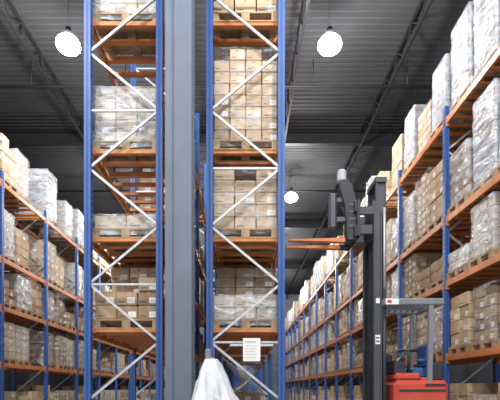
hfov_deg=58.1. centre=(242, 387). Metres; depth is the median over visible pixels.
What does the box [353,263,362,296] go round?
load
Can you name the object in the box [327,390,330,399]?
load
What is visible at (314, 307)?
load
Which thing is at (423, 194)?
load
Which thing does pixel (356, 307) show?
load
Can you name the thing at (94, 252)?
load
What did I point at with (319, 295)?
load
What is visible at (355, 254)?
load
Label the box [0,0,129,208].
roof truss
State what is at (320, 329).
load
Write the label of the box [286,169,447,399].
truck
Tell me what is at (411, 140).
load
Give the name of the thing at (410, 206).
load
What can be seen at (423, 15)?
roof truss
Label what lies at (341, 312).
load
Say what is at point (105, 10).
load
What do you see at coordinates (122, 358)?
load
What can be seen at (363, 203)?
load
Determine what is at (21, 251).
load
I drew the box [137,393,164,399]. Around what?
load
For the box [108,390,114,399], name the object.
load
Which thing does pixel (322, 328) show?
load
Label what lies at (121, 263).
load
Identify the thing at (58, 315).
load
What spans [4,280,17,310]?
load
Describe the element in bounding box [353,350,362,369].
load
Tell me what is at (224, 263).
load
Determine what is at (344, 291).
load
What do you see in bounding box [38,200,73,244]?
load
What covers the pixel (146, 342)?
rack
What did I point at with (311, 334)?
load
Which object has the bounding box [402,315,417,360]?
load
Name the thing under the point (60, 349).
load
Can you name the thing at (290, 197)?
lamp
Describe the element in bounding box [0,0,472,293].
ceiling
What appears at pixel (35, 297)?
load
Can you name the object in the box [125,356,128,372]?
load
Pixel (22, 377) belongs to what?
wall
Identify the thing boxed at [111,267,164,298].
load
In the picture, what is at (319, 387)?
load
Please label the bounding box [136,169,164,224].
load
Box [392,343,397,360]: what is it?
load
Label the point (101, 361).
load
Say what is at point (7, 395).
load
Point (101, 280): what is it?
load
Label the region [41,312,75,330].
load
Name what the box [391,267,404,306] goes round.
load
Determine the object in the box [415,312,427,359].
load
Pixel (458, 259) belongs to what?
load
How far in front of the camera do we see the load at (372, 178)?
14.53 m
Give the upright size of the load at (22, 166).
1.362 m
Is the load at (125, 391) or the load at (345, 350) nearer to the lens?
the load at (345, 350)
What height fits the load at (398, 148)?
1.286 m
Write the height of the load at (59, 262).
1.096 m
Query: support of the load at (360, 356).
on the rack at (464, 280)
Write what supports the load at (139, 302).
on the rack at (146, 342)
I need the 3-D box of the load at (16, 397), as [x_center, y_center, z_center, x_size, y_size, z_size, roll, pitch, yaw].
[-6.692,0.711,12.802,0.980,0.976,0.780,0,0,0]
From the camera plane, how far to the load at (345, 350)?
18.00 m
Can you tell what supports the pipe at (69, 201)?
hanging from the ceiling
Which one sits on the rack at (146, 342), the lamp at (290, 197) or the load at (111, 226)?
the load at (111, 226)
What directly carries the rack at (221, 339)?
on the floor
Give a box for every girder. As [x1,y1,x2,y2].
[0,131,403,145]
[16,219,343,228]
[82,263,314,268]
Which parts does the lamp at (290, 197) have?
lamp globe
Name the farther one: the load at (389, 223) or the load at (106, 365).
the load at (106, 365)
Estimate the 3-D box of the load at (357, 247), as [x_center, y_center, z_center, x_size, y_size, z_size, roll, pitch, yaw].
[4.503,-5.982,17.191,0.980,1.362,0.780,0,0,1]
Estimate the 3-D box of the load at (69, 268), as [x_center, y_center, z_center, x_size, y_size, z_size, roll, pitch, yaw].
[-6.709,-4.032,17.170,0.980,1.362,0.780,0,0,1]
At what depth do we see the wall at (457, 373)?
24.72 m
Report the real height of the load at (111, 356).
1.112 m
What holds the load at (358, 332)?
on the rack at (464, 280)
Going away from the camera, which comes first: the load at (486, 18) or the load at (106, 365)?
the load at (486, 18)
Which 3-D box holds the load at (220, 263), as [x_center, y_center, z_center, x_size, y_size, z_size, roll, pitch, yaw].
[0.035,-2.679,7.603,0.980,1.096,0.780,0,0,-1]
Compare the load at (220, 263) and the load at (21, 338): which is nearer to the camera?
the load at (220, 263)
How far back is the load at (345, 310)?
17.88 m
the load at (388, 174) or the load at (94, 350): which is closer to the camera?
the load at (388, 174)
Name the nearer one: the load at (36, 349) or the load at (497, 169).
the load at (497, 169)
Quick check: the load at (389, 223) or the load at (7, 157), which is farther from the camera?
the load at (389, 223)
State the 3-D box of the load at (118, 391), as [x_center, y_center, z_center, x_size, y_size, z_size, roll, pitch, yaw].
[-6.662,0.643,22.372,0.986,1.112,0.780,0,0,0]
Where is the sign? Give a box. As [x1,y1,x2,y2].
[230,338,272,360]
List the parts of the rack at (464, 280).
upright frame, upright frame, upright frame, upright frame, upright frame, upright frame, upright frame, upright frame, upright frame, upright frame, post, post, post, post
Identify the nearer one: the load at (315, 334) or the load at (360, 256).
the load at (360, 256)
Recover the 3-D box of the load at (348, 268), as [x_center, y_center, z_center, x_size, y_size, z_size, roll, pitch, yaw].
[4.482,-3.994,17.180,0.980,1.286,0.780,0,0,1]
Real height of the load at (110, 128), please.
0.935 m
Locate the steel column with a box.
[165,0,194,399]
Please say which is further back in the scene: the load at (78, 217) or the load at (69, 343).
the load at (78, 217)
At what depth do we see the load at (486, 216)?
7.48 m
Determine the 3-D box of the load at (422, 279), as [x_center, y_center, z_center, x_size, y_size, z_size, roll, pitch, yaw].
[4.485,-2.469,10.212,0.980,0.736,0.780,0,0,-1]
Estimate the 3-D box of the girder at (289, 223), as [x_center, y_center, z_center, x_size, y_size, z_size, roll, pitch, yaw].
[-0.500,-9.540,26.200,25.800,0.480,0.180,0,0,0]
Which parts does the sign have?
panel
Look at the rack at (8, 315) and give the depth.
14.05 m
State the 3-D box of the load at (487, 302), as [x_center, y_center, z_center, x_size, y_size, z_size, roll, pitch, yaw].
[4.515,-1.206,7.603,0.980,1.110,0.780,0,0,-1]
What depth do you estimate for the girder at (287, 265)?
35.19 m
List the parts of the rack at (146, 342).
post, post, post, post, upright frame, upright frame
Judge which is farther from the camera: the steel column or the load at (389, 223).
the load at (389, 223)
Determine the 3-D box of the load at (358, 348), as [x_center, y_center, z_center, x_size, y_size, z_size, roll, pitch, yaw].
[4.512,-1.182,17.172,0.980,1.062,0.786,0,0,-1]
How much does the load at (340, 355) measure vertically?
0.976 m
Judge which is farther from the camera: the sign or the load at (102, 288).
the load at (102, 288)
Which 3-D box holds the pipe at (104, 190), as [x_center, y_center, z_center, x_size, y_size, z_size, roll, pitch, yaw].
[-0.500,-9.359,20.500,25.800,0.863,0.090,0,0,0]
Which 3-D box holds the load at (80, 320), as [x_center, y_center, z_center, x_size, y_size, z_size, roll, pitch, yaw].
[-6.640,-2.389,17.173,0.980,0.576,0.780,0,0,1]
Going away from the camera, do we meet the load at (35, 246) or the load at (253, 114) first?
the load at (253, 114)
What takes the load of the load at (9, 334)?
on the rack at (8, 315)
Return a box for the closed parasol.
[192,349,238,399]
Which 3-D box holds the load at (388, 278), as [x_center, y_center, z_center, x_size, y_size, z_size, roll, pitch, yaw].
[4.506,-2.656,12.807,0.980,1.110,0.780,0,0,1]
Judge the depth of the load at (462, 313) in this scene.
8.31 m
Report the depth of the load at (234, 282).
7.25 m
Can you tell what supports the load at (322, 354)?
on the rack at (464, 280)
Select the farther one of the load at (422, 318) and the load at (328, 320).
the load at (328, 320)
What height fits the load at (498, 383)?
1.286 m
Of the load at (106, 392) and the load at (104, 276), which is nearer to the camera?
the load at (106, 392)
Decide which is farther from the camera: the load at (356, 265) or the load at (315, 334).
the load at (315, 334)
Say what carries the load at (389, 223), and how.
on the rack at (464, 280)
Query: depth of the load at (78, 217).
16.98 m
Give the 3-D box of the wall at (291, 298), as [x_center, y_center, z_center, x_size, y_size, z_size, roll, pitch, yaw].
[-0.500,-4.300,47.080,26.000,11.000,0.240,0,0,0]
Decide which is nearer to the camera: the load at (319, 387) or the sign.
the sign
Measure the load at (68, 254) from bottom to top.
0.736 m
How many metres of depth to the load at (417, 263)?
10.71 m
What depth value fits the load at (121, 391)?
23.19 m
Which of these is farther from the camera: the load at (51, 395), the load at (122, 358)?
the load at (122, 358)
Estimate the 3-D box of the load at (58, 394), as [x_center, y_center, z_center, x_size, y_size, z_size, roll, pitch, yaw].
[-6.670,0.638,15.411,0.983,1.123,0.780,0,0,1]
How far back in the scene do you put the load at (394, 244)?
12.03 m
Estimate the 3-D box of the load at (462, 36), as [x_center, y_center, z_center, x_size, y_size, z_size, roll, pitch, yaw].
[4.527,-6.131,8.426,0.980,1.662,0.780,0,0,0]
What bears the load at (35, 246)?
on the rack at (8, 315)
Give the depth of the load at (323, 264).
22.88 m
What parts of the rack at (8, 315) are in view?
post, post, post, post, post, upright frame, upright frame, upright frame, upright frame, upright frame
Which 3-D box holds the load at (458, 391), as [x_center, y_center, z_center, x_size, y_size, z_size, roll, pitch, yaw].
[4.490,0.556,8.430,0.980,1.286,0.780,0,0,1]
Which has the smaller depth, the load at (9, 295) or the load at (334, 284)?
the load at (9, 295)
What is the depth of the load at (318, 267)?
23.96 m
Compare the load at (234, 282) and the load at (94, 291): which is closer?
the load at (234, 282)
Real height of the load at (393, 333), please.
1.110 m
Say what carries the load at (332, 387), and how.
on the floor
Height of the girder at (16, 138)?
0.480 m
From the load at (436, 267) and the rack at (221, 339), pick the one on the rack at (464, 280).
the load at (436, 267)
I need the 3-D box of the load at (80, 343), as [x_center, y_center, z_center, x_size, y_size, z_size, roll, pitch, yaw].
[-6.636,-1.232,17.173,0.980,1.163,0.780,0,0,1]
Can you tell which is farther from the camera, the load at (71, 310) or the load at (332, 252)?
the load at (332, 252)
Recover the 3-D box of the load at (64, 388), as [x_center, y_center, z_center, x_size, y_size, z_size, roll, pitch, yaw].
[-6.636,0.556,18.008,0.980,1.286,0.780,0,0,0]
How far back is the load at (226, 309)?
6.43 m
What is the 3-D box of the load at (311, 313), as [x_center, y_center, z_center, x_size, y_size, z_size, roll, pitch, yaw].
[4.502,-3.906,26.622,0.980,1.110,0.780,0,0,0]
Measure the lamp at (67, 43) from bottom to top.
1.450 m
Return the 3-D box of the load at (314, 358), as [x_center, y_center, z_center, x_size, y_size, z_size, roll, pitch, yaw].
[4.494,-1.212,25.812,0.983,1.123,0.780,0,0,0]
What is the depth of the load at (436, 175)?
9.38 m
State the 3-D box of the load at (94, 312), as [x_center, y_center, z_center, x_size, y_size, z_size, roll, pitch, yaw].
[-6.659,-2.682,18.815,0.980,1.163,0.780,0,0,0]
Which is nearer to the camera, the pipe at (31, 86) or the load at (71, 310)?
the pipe at (31, 86)
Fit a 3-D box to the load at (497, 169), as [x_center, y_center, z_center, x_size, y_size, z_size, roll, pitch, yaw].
[4.490,-4.061,6.783,0.980,1.420,0.780,0,0,0]
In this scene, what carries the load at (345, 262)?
on the rack at (464, 280)
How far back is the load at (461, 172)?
8.32 m
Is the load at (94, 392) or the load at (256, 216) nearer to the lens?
the load at (256, 216)
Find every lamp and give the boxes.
[56,0,80,55]
[285,188,297,202]
[318,0,341,55]
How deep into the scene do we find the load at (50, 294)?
14.59 m
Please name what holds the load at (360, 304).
on the rack at (464, 280)
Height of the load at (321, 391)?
1.112 m
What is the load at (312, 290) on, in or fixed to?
on the rack at (464, 280)
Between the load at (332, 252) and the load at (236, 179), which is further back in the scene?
the load at (332, 252)
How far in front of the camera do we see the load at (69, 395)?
16.12 m
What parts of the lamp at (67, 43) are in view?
lamp globe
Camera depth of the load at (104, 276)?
21.39 m
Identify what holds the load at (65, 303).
on the rack at (8, 315)
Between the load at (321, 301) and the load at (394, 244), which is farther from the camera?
the load at (321, 301)
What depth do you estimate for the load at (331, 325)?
21.07 m
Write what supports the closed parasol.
on the floor
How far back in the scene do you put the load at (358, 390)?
15.90 m
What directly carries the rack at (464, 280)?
on the floor
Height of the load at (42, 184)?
1.662 m
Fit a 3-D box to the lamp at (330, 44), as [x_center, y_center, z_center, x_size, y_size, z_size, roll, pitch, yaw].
[2.150,-9.055,11.150,0.580,1.450,0.580,0,0,0]
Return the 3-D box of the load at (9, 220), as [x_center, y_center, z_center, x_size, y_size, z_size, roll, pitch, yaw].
[-6.713,-4.032,11.969,0.980,1.362,0.780,0,0,0]
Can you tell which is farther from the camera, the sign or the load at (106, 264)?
the load at (106, 264)
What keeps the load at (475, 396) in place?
on the floor
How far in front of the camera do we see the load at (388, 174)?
13.26 m
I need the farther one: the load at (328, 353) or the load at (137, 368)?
the load at (137, 368)
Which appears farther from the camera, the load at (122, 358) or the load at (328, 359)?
the load at (122, 358)
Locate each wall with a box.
[4,229,113,390]
[114,294,362,398]
[386,236,492,383]
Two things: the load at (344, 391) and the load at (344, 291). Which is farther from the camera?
the load at (344, 391)
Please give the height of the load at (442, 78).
1.420 m
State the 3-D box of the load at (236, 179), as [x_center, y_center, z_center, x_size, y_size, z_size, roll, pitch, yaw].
[0.035,-4.061,7.609,0.985,1.362,0.780,0,0,-1]
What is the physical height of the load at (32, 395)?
1.096 m
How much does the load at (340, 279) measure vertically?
1.362 m
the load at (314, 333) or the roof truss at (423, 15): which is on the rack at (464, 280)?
the load at (314, 333)
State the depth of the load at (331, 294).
21.12 m
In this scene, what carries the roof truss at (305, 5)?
attached to the ceiling
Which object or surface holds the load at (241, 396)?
on the floor
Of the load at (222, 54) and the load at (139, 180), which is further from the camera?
the load at (139, 180)
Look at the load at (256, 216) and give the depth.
6.43 m
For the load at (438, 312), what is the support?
on the rack at (464, 280)
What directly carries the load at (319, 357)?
on the rack at (464, 280)
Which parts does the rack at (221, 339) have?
post, post, post, upright frame, upright frame, upright frame, upright frame, upright frame, upright frame, upright frame, post, post, post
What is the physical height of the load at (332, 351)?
1.112 m
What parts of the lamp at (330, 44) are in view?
lamp globe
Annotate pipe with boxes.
[0,59,431,88]
[16,201,343,217]
[57,173,414,191]
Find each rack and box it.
[0,170,164,399]
[84,0,222,399]
[206,0,284,399]
[285,47,499,399]
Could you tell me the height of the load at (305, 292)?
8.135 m
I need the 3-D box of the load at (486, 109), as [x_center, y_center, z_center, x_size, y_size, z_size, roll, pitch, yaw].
[4.527,-4.181,7.595,0.980,1.662,0.780,0,0,0]
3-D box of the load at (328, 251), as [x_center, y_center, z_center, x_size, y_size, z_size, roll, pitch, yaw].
[4.501,-5.982,21.429,0.980,1.362,0.780,0,0,0]
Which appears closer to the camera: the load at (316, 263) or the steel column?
the steel column
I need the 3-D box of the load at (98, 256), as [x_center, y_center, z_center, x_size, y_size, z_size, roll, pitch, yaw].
[-6.655,-6.011,19.775,0.980,1.420,0.780,0,0,-1]
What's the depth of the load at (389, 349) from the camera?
12.74 m
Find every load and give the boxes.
[0,133,17,193]
[4,148,30,204]
[4,209,15,264]
[4,273,32,315]
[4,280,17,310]
[4,322,16,363]
[4,391,42,399]
[4,392,15,399]
[10,227,30,271]
[14,325,30,365]
[14,396,27,399]
[17,168,57,228]
[17,385,54,399]
[18,240,56,286]
[20,288,55,324]
[28,331,54,367]
[29,280,42,319]
[30,293,65,327]
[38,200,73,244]
[41,256,64,291]
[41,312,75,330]
[50,391,65,399]
[52,262,83,301]
[52,317,83,333]
[53,336,67,368]
[54,209,83,251]
[61,307,83,336]
[62,252,83,257]
[62,270,83,305]
[62,386,83,399]
[63,391,73,399]
[66,339,74,369]
[68,250,97,263]
[69,289,95,307]
[72,311,95,338]
[74,340,83,370]
[78,243,104,269]
[93,0,164,58]
[93,86,164,173]
[93,213,164,252]
[93,250,109,273]
[93,257,114,278]
[93,277,164,329]
[93,286,109,310]
[93,349,97,372]
[93,390,109,399]
[93,391,103,399]
[96,357,110,373]
[96,360,104,372]
[97,263,119,282]
[100,353,120,374]
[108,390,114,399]
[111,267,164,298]
[113,354,125,375]
[115,227,164,264]
[117,390,119,399]
[120,390,123,399]
[121,387,138,396]
[124,390,127,399]
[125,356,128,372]
[127,184,323,399]
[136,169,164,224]
[136,367,139,376]
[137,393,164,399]
[213,0,277,60]
[213,49,277,172]
[213,170,277,253]
[213,294,277,328]
[215,250,273,264]
[217,268,273,300]
[222,54,267,94]
[224,263,265,268]
[234,170,256,180]
[235,393,266,399]
[310,275,323,299]
[310,313,318,331]
[310,334,323,352]
[312,304,315,329]
[312,332,327,351]
[312,357,330,376]
[313,267,327,296]
[314,261,333,293]
[314,334,333,350]
[317,260,333,289]
[317,299,327,325]
[317,328,334,348]
[317,356,320,375]
[318,386,330,399]
[320,256,338,286]
[320,390,323,399]
[321,326,342,347]
[321,354,338,375]
[322,352,330,374]
[323,297,338,321]
[326,250,345,278]
[326,358,345,374]
[327,292,338,318]
[327,321,349,344]
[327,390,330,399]
[329,244,345,273]
[330,350,353,373]
[331,386,338,399]
[333,284,343,312]
[335,236,357,269]
[337,274,349,309]
[337,354,359,372]
[338,310,362,338]
[339,386,353,399]
[342,276,353,305]
[342,306,362,336]
[342,345,347,371]
[343,251,360,257]
[345,264,362,301]
[346,342,362,370]
[347,304,362,333]
[349,244,362,251]
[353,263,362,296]
[353,300,362,330]
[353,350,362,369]
[353,386,362,399]
[357,250,362,291]
[357,299,388,327]
[357,353,362,368]
[360,197,365,216]
[366,176,389,223]
[377,171,406,216]
[386,219,395,267]
[386,276,391,306]
[386,329,397,346]
[386,340,397,354]
[389,215,404,264]
[391,133,420,193]
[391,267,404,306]
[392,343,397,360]
[401,191,453,254]
[402,104,442,177]
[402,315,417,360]
[404,253,450,299]
[412,265,461,297]
[415,174,465,242]
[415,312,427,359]
[416,100,458,162]
[427,157,473,232]
[429,53,472,141]
[429,257,474,289]
[433,300,450,355]
[446,243,499,279]
[447,138,486,215]
[448,291,490,353]
[449,1,485,114]
[450,383,497,399]
[467,191,499,269]
[469,285,499,350]
[471,0,499,88]
[471,78,499,198]
[473,394,497,399]
[494,132,499,176]
[498,383,499,399]
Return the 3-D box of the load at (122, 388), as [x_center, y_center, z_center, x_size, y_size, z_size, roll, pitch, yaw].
[-6.688,0.556,26.613,0.980,1.286,0.780,0,0,0]
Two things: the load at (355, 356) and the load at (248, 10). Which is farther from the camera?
the load at (355, 356)
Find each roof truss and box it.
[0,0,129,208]
[285,0,309,140]
[286,0,433,299]
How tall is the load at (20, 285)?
1.062 m
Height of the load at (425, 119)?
1.037 m
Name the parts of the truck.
shift arm, load backrest, carriage plate, rail, rail, lift chain, rail, crown, rail, frame, seat, panel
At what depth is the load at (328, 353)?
22.60 m

